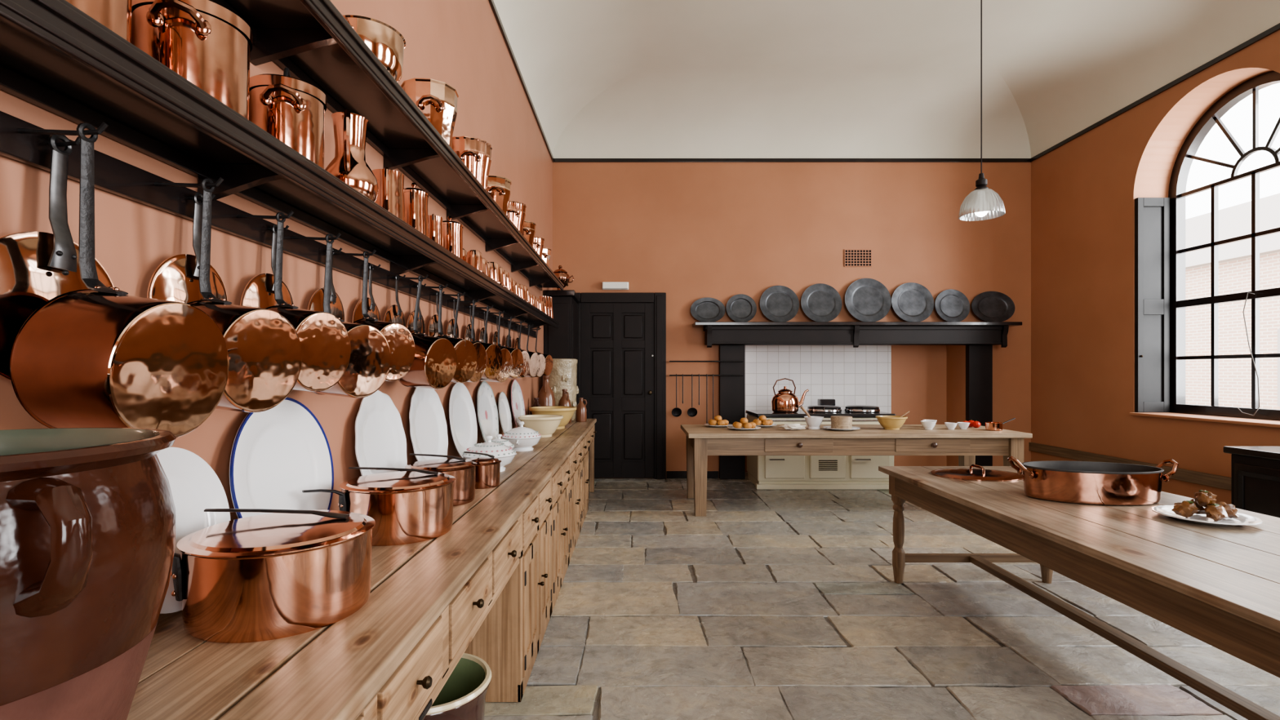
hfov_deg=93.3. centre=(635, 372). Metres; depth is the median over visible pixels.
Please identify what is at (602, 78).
ceiling
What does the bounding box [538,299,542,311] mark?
jug
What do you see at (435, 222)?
pot
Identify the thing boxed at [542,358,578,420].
jar
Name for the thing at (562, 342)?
tall cabinet
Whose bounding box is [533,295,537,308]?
jug
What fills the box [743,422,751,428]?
bun
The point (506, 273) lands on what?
trim
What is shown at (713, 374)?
skewer
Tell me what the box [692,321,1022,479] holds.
mantel surround
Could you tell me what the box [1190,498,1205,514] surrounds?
meat piece
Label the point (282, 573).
stewpan
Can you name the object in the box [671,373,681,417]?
ladle
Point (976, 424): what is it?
tomato
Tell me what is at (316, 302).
pan
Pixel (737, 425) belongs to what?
bun
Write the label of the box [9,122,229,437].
saucepan
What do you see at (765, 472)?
range cooker
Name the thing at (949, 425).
bowl
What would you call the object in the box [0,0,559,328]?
wall shelf
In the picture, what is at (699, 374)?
skewer
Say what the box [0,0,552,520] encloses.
wall
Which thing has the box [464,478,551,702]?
base cabinet
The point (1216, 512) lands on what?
meat piece
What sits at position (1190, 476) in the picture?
trim
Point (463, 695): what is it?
crock
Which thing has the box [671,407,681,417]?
ladle bowl
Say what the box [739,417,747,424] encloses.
bun
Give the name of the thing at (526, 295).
trim
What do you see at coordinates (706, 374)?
skewer
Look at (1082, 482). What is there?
pan
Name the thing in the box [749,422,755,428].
bun
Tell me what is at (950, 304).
plate
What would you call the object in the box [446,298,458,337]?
pan
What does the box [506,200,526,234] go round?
copper pan
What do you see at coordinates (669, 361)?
rail
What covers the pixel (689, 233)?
wall
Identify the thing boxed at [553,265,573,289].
urn
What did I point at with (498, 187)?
copper pan
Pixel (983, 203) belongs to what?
pendant lamp
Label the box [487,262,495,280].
trim
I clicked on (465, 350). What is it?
saucepan
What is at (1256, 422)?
window sill
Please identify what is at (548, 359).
saucepan
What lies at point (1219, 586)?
table
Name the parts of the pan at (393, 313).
handle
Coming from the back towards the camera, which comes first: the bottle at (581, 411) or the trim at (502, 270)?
the bottle at (581, 411)
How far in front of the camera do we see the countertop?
1.19 m
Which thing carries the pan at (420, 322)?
hanging from the hook rail at (20, 140)
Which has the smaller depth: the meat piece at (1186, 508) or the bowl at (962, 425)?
the meat piece at (1186, 508)
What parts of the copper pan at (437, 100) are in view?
handle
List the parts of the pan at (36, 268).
handle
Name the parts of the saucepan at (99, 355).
handle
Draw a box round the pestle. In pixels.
[800,405,810,417]
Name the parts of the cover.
handle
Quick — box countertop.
[126,418,596,719]
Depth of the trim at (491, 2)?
5.53 m
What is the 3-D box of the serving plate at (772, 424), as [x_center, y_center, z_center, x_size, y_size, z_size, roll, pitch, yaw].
[1.360,0.567,6.500,0.300,0.025,0.300,0,0,0]
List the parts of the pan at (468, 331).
handle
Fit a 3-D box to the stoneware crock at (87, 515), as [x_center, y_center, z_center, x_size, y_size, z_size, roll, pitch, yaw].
[-0.805,0.309,0.705,0.428,0.452,0.428,0,0,-18]
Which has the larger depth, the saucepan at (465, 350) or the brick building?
the brick building
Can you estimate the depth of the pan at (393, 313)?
2.65 m
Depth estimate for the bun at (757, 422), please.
6.43 m
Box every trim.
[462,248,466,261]
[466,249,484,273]
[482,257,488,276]
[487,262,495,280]
[488,0,554,162]
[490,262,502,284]
[499,266,506,288]
[504,270,511,290]
[509,276,514,293]
[512,280,518,295]
[516,283,521,297]
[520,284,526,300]
[524,285,529,302]
[553,158,1031,162]
[576,292,666,479]
[1029,442,1231,490]
[1030,22,1279,161]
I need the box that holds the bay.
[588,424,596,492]
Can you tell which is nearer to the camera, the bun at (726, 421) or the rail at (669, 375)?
the bun at (726, 421)
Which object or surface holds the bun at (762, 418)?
on the serving plate at (772, 424)
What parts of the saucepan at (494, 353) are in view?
handle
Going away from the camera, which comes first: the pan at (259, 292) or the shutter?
the pan at (259, 292)
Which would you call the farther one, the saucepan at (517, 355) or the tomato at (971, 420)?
the tomato at (971, 420)
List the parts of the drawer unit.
drawer, drawer, knob, catch plate, drawer, knob, drawer, knob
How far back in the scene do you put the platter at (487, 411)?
4.28 m
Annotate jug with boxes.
[372,167,404,221]
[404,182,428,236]
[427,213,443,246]
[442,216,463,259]
[529,293,533,306]
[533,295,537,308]
[536,297,540,310]
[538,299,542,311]
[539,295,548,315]
[541,301,545,313]
[543,302,547,315]
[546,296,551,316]
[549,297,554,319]
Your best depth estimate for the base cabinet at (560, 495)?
3.79 m
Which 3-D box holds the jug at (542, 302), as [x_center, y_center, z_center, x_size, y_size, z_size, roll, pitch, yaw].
[-0.915,-0.622,5.740,0.104,0.116,0.104,0,0,40]
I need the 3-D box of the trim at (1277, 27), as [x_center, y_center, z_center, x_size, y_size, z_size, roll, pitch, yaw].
[5.165,-2.779,2.460,0.022,0.047,10.920,0,0,0]
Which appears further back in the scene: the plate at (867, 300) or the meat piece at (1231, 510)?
the plate at (867, 300)
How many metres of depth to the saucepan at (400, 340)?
2.14 m
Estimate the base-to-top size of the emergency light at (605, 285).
0.100 m
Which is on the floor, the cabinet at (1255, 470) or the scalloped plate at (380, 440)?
the cabinet at (1255, 470)
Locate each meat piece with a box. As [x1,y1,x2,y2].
[1171,500,1199,517]
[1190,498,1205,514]
[1193,489,1217,506]
[1204,503,1227,520]
[1216,502,1239,518]
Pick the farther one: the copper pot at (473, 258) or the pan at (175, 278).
the copper pot at (473, 258)
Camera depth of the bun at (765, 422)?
6.40 m
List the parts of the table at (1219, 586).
leg, leg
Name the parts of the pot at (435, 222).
handle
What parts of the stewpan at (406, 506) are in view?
pan handle, lid handle, lid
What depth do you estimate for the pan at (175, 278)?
1.41 m
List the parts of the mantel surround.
post, post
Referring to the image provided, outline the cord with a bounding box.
[1237,292,1259,415]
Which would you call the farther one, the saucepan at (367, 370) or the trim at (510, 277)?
the trim at (510, 277)
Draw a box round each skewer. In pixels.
[682,373,683,404]
[698,373,699,404]
[706,373,707,423]
[712,373,713,419]
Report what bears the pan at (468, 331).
hanging from the hook rail at (20, 140)
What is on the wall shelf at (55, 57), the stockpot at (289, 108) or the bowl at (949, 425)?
the stockpot at (289, 108)
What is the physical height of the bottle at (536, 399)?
0.280 m
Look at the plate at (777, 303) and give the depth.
7.86 m
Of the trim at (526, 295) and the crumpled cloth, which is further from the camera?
the crumpled cloth
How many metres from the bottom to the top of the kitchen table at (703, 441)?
0.800 m
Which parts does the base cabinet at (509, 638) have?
drawer, door, knob, knob, knob, drawer, door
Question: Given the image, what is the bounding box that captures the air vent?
[844,249,871,266]
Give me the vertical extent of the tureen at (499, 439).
0.150 m
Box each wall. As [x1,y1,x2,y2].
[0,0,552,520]
[552,162,1031,478]
[745,345,891,417]
[1031,30,1279,504]
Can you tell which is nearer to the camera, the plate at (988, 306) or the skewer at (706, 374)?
the skewer at (706, 374)
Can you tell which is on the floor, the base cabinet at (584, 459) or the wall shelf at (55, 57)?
the base cabinet at (584, 459)
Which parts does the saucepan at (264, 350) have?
handle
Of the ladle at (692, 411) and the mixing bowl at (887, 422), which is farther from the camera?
the ladle at (692, 411)
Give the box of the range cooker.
[745,399,895,489]
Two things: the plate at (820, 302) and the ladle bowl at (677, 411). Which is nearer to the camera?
the ladle bowl at (677, 411)
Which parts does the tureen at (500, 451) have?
lid, knob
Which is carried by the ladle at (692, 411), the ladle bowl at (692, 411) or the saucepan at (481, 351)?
the ladle bowl at (692, 411)
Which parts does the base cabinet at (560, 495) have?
drawer, door, drawer, door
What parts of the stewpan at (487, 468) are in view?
lid handle, lid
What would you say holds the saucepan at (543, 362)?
hanging from the hook rail at (20, 140)
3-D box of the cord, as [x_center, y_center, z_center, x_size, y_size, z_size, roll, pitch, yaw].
[5.491,-0.169,5.409,0.037,1.106,0.187,0,0,0]
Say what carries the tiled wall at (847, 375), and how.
attached to the wall at (689, 233)
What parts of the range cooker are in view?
door handle, oven door, plate, hot plate lid, lid, oven door, lid handle, hot plate lid, lid, door handle, oven door, lid handle, oven door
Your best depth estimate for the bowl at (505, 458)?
3.21 m
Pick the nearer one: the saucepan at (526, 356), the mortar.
the saucepan at (526, 356)
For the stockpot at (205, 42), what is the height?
0.278 m
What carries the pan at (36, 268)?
hanging from the hook rail at (20, 140)
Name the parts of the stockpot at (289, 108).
handle, lid handle, lid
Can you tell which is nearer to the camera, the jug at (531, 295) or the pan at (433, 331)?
the pan at (433, 331)
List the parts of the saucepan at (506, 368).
handle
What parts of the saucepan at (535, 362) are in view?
handle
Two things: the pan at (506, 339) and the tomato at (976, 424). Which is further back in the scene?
the tomato at (976, 424)
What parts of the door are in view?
raised panel, raised panel, raised panel, raised panel, raised panel, raised panel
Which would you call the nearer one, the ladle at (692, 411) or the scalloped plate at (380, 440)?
the scalloped plate at (380, 440)
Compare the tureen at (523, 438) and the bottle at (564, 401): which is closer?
the tureen at (523, 438)
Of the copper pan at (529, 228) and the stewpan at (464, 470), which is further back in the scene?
the copper pan at (529, 228)
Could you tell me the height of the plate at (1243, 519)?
0.025 m
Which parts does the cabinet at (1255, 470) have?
door, door moulding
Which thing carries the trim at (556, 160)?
attached to the wall at (689, 233)
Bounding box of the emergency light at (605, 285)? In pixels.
[601,281,628,289]
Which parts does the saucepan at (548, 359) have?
handle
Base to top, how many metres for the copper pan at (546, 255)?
0.210 m
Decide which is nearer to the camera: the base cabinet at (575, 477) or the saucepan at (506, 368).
the saucepan at (506, 368)
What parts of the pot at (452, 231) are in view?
handle, lid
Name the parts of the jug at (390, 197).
handle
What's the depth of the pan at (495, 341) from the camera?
4.56 m
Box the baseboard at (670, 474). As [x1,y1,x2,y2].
[666,471,718,478]
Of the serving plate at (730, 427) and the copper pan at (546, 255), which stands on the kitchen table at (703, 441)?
the serving plate at (730, 427)
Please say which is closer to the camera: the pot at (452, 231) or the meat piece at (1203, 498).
the meat piece at (1203, 498)
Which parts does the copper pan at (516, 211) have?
handle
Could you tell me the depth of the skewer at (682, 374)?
7.75 m
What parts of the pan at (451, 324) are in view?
handle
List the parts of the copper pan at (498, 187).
handle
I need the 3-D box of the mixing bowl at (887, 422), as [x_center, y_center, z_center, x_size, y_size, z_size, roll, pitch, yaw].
[2.620,0.513,6.200,0.304,0.131,0.304,0,0,0]
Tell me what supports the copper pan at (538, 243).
on the wall shelf at (313, 39)
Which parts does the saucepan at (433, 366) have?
handle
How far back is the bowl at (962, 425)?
6.19 m
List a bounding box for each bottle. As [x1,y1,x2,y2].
[529,397,541,414]
[537,376,555,406]
[558,389,571,422]
[575,397,586,422]
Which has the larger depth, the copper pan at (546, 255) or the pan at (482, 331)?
the copper pan at (546, 255)
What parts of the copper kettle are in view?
handle, lid, spout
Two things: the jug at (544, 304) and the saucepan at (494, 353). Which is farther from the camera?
the jug at (544, 304)
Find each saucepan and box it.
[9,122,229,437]
[186,178,302,412]
[266,212,351,391]
[311,234,391,398]
[352,250,415,381]
[398,275,457,389]
[435,284,477,382]
[453,293,486,382]
[471,299,502,379]
[479,306,511,382]
[497,311,524,378]
[506,315,529,377]
[518,320,540,377]
[526,324,546,377]
[535,328,552,375]
[985,417,1015,431]
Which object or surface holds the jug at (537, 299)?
on the wall shelf at (55, 57)
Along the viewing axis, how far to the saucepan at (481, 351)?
3.25 m
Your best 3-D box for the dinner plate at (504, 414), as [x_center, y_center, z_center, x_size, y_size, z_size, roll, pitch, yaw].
[-1.041,0.341,4.800,0.076,0.378,0.382,0,0,0]
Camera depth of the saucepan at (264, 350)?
1.34 m
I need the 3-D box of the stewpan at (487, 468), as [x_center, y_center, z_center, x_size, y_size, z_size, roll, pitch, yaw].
[-0.779,0.454,2.850,0.282,0.161,0.182,0,0,-11]
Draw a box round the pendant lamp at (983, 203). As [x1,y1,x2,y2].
[958,0,1005,221]
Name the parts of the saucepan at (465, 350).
handle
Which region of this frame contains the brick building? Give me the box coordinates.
[1185,193,1279,408]
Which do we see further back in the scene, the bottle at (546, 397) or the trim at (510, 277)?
the bottle at (546, 397)
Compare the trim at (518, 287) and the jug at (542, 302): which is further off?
the jug at (542, 302)
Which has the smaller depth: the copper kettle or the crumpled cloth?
the crumpled cloth
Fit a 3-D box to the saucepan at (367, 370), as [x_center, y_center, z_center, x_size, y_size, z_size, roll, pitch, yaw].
[-0.905,-0.177,1.880,0.177,0.510,0.240,0,0,21]
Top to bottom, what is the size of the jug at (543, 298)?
0.200 m
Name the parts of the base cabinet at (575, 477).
drawer, door, drawer, door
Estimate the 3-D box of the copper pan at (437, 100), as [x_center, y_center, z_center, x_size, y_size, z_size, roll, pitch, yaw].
[-0.955,-1.159,2.800,0.287,0.290,0.257,0,0,30]
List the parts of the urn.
lid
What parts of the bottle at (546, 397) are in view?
handle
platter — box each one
[448,382,477,457]
[477,381,498,442]
[511,378,525,427]
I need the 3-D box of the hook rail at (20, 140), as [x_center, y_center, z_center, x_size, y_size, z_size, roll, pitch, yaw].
[-1.006,-0.408,3.350,0.172,0.072,6.300,0,0,0]
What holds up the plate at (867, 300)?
on the mantel surround
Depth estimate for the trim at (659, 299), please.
7.84 m
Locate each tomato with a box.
[968,419,973,426]
[971,420,981,427]
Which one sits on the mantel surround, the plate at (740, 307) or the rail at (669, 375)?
the plate at (740, 307)
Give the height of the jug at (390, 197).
0.215 m
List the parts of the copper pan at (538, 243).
handle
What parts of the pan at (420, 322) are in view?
handle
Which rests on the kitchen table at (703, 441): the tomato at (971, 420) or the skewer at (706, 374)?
the tomato at (971, 420)
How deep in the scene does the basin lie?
2.06 m
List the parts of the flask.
handle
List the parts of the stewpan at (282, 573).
pan handle, lid, lid handle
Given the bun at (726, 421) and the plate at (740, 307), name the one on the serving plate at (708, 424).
the bun at (726, 421)
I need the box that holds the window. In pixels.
[1134,70,1279,420]
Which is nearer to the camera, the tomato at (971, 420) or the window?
the window
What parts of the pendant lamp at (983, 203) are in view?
cord, bulb, lamp shade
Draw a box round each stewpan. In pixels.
[170,508,375,643]
[302,466,455,546]
[375,453,477,506]
[463,451,501,488]
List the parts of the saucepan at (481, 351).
handle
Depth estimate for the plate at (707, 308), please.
7.87 m
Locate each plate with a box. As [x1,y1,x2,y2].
[156,447,230,613]
[229,397,333,518]
[355,390,407,475]
[408,386,448,461]
[497,391,511,434]
[690,297,725,321]
[704,423,732,427]
[725,293,756,321]
[727,426,760,430]
[755,423,777,426]
[760,285,799,321]
[800,283,841,321]
[822,426,860,431]
[844,278,891,321]
[891,282,933,321]
[934,288,969,321]
[971,291,1014,321]
[1151,505,1262,526]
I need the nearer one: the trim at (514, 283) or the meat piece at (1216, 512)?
the meat piece at (1216, 512)
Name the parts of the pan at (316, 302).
handle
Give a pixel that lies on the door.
(617, 339)
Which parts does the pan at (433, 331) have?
handle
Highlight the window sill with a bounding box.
[1128,412,1279,427]
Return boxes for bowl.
[461,453,516,471]
[502,436,541,451]
[518,414,563,437]
[528,405,576,429]
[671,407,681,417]
[687,407,697,417]
[875,415,907,430]
[920,420,936,429]
[944,422,957,429]
[956,422,969,429]
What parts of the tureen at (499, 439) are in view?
knob, lid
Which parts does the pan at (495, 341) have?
handle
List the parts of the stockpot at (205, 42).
handle, lid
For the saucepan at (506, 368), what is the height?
0.494 m
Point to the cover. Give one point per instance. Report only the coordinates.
(980, 473)
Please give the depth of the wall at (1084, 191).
6.62 m
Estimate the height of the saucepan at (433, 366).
0.504 m
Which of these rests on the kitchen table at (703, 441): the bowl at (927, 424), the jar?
the bowl at (927, 424)
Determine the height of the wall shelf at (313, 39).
0.134 m
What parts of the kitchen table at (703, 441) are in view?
leg, leg, drawer, knob, drawer, knob, leg, leg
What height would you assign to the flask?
0.300 m
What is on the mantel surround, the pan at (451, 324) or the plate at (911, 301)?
the plate at (911, 301)
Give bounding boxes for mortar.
[804,416,823,429]
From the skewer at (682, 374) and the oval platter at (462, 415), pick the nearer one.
the oval platter at (462, 415)
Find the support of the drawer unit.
on the floor
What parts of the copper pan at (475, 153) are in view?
handle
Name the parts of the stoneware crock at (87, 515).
lug handle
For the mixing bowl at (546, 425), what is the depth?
4.96 m
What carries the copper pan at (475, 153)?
on the wall shelf at (313, 39)
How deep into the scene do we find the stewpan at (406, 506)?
1.90 m
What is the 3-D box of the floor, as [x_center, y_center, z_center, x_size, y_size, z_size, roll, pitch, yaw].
[2.300,1.385,2.733,8.142,0.010,11.949,0,0,0]
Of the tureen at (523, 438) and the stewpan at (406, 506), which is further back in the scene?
the tureen at (523, 438)
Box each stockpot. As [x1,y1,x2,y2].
[65,0,132,43]
[131,0,253,119]
[248,67,327,168]
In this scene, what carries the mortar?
on the kitchen table at (703, 441)
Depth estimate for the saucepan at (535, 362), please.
5.00 m
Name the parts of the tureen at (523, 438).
lid, knob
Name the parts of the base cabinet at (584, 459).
drawer, door, drawer, door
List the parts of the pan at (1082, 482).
loop handle, loop handle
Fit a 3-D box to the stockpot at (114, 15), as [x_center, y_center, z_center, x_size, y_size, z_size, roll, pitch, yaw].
[-0.974,-0.700,1.025,0.201,0.273,0.253,0,0,-17]
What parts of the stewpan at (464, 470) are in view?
lid handle, lid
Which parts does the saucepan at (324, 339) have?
handle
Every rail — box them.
[0,111,540,337]
[669,360,743,362]
[669,374,743,376]
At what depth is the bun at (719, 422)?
6.38 m
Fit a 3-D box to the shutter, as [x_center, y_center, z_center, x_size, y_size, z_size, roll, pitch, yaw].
[5.351,-0.700,6.266,0.330,2.220,0.043,0,0,0]
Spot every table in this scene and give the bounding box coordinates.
[680,424,1032,516]
[878,466,1279,719]
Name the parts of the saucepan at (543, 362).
handle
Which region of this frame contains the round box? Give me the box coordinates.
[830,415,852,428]
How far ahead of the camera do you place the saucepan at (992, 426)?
6.02 m
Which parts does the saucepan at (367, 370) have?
handle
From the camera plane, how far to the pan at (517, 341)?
5.38 m
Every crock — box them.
[0,427,176,719]
[422,653,491,719]
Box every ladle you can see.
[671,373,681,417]
[687,373,697,417]
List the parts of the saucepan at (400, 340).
handle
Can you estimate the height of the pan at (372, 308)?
0.339 m
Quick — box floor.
[484,471,1279,719]
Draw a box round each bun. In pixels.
[709,419,716,425]
[714,415,721,421]
[716,420,724,425]
[722,419,728,425]
[733,422,742,428]
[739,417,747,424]
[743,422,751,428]
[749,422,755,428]
[754,419,761,425]
[758,415,766,421]
[761,419,769,425]
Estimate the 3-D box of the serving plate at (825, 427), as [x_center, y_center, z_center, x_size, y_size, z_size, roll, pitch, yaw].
[2.080,0.567,6.120,0.360,0.025,0.360,0,0,0]
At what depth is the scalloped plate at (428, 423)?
3.06 m
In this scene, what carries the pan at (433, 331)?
hanging from the hook rail at (20, 140)
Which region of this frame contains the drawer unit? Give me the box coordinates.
[355,515,520,719]
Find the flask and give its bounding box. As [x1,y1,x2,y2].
[324,109,378,202]
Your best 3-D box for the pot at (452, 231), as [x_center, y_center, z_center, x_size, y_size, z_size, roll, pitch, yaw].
[-0.978,-0.691,3.142,0.142,0.253,0.179,0,0,12]
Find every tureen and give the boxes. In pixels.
[461,435,516,471]
[491,434,514,449]
[502,421,541,451]
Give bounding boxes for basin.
[342,14,405,82]
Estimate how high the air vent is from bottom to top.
0.224 m
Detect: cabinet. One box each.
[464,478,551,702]
[542,289,581,406]
[551,456,570,614]
[568,441,582,563]
[580,431,590,530]
[1223,446,1279,517]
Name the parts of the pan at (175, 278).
handle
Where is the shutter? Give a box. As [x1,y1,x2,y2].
[1134,197,1169,412]
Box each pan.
[0,134,114,380]
[146,192,227,303]
[240,224,293,308]
[307,248,344,321]
[352,263,380,322]
[383,274,405,326]
[400,77,458,147]
[406,283,425,333]
[427,291,443,337]
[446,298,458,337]
[451,136,492,191]
[464,305,475,341]
[479,311,488,342]
[487,174,511,214]
[492,315,500,346]
[505,320,511,347]
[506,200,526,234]
[514,324,519,349]
[522,220,536,246]
[533,236,544,257]
[542,248,551,266]
[1007,456,1178,506]
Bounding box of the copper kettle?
[771,377,808,413]
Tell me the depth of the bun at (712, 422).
6.41 m
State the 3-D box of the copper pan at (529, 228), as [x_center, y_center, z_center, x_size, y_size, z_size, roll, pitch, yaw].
[-0.955,-1.129,5.060,0.277,0.230,0.240,0,0,34]
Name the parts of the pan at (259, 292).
handle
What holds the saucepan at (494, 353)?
hanging from the hook rail at (20, 140)
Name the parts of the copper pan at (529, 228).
handle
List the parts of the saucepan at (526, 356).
handle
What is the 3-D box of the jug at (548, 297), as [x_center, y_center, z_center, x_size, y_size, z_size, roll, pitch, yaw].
[-0.933,-0.674,6.222,0.110,0.220,0.147,0,0,9]
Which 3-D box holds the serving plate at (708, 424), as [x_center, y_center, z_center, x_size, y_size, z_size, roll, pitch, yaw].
[0.880,0.567,6.480,0.300,0.025,0.300,0,0,0]
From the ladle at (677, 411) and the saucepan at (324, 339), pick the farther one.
the ladle at (677, 411)
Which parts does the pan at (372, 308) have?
handle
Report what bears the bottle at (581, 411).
on the countertop
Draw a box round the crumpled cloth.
[779,423,806,430]
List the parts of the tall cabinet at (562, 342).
cornice, door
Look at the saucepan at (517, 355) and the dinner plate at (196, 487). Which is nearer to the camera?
the dinner plate at (196, 487)
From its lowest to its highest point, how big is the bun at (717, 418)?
0.067 m
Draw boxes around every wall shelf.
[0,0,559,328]
[210,0,564,290]
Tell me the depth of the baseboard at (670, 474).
7.90 m
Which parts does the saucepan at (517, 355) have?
handle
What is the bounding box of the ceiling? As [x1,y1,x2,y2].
[493,0,1279,158]
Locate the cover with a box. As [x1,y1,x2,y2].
[930,464,1022,481]
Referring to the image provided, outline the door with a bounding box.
[580,302,653,477]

